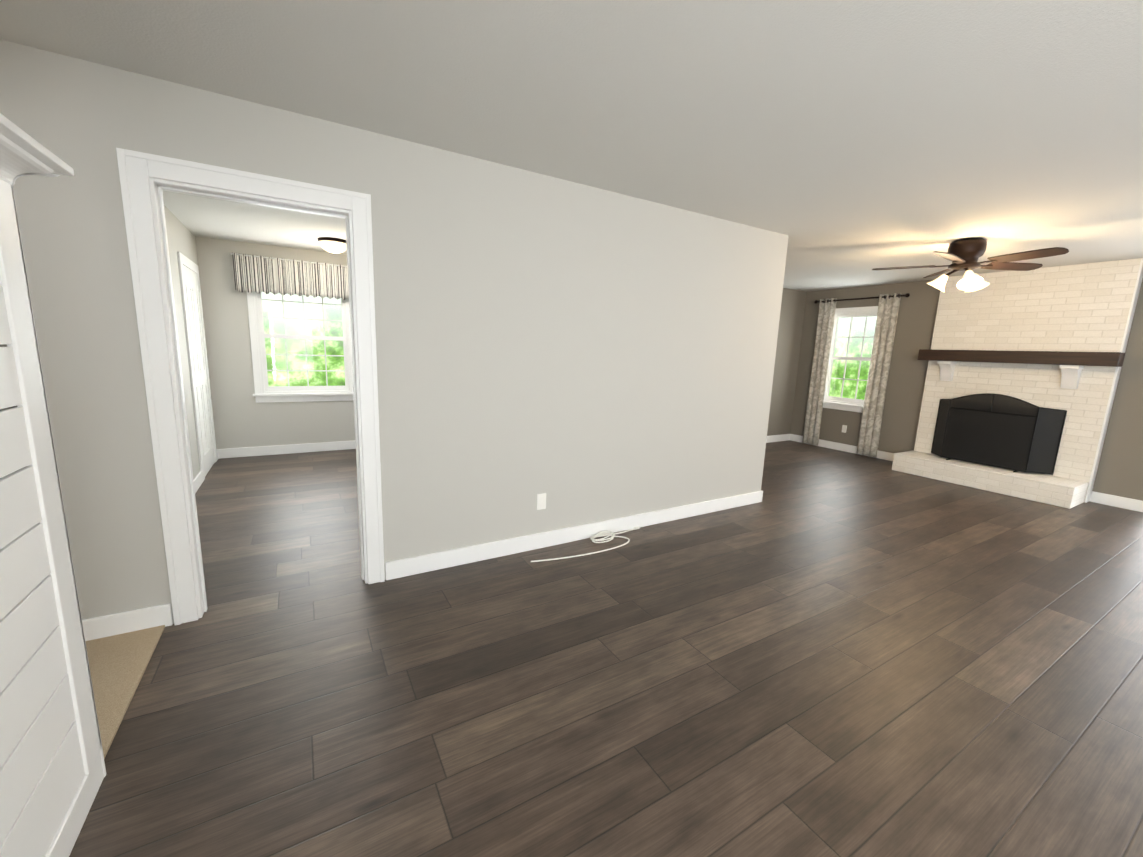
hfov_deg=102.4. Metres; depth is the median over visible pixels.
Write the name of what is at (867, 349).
backdrop
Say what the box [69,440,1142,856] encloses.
floor
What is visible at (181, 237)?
wall
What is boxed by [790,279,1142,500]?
wall
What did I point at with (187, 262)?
room door
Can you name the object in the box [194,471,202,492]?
baseboard
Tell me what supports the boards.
attached to the wall at (4, 345)
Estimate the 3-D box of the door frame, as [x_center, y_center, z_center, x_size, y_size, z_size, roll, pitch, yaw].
[-1.520,-0.133,2.362,0.958,2.134,0.156,-4,11,-30]
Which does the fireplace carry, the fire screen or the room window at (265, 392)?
the fire screen
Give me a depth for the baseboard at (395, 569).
3.26 m
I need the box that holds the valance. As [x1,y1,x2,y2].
[232,253,348,299]
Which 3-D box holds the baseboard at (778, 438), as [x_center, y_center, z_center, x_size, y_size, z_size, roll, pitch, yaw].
[2.277,0.236,6.957,3.333,0.112,0.015,-4,11,-30]
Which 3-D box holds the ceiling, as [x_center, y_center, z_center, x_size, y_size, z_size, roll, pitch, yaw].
[1.371,-1.502,2.513,9.420,0.100,9.940,-4,11,-30]
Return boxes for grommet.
[823,294,899,302]
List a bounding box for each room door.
[177,252,216,481]
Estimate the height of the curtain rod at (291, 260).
0.016 m
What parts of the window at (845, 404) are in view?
glass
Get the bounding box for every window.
[247,291,353,402]
[823,306,877,412]
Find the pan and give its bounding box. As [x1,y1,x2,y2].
[317,237,345,243]
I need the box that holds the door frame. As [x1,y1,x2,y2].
[125,156,379,623]
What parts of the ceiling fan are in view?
blade, blade, lamp shade, blade, lamp shade, lamp shade, blade, blade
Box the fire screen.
[931,393,1066,474]
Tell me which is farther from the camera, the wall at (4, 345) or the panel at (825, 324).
the panel at (825, 324)
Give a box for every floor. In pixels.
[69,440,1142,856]
[85,625,164,758]
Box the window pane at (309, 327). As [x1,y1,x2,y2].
[261,292,344,385]
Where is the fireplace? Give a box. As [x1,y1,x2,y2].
[892,258,1142,508]
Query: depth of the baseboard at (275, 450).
5.64 m
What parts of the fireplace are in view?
trim, trim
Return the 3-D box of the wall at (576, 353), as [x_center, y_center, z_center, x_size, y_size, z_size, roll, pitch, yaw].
[-0.730,-0.335,2.794,5.950,2.440,0.120,-4,11,-30]
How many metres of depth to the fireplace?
4.98 m
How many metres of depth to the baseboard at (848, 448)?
7.05 m
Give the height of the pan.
0.030 m
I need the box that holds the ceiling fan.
[872,238,1068,291]
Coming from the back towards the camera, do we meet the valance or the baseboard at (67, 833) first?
the valance
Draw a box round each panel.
[802,298,836,444]
[857,293,900,456]
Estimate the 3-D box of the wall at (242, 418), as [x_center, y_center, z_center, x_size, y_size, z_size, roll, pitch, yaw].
[-2.247,-0.984,6.250,4.530,2.440,0.120,-4,11,-30]
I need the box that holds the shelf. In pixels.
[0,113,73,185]
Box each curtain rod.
[230,253,346,266]
[817,295,904,302]
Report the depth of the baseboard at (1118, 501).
4.68 m
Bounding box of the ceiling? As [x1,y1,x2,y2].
[0,0,1142,290]
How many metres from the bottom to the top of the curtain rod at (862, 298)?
0.022 m
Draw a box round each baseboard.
[45,752,103,856]
[82,603,172,640]
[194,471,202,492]
[218,440,355,458]
[385,491,761,579]
[766,434,790,442]
[790,434,893,460]
[1090,491,1142,511]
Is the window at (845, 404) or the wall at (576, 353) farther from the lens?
the window at (845, 404)
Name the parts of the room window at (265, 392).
glass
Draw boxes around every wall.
[0,39,788,623]
[0,344,26,478]
[164,205,199,478]
[195,236,354,448]
[767,288,806,435]
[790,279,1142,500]
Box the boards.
[0,274,84,856]
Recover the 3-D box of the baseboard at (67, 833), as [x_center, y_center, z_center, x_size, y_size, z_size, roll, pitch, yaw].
[-0.993,1.219,0.613,0.022,0.100,1.982,-4,11,-30]
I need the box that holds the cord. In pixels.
[531,526,639,561]
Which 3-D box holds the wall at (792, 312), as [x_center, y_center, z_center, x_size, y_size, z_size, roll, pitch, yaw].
[2.225,-0.917,6.784,3.710,2.440,0.120,-4,11,-30]
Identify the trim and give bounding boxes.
[0,179,101,774]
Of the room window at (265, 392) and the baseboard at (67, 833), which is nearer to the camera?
the baseboard at (67, 833)
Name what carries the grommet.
hanging from the curtain rod at (862, 298)
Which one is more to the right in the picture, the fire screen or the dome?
the fire screen
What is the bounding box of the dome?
[319,240,346,252]
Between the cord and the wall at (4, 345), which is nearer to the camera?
the wall at (4, 345)
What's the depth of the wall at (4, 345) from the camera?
1.13 m
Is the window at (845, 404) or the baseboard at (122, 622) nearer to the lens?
the baseboard at (122, 622)
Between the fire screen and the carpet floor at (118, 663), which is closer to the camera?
the carpet floor at (118, 663)
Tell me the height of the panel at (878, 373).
2.270 m

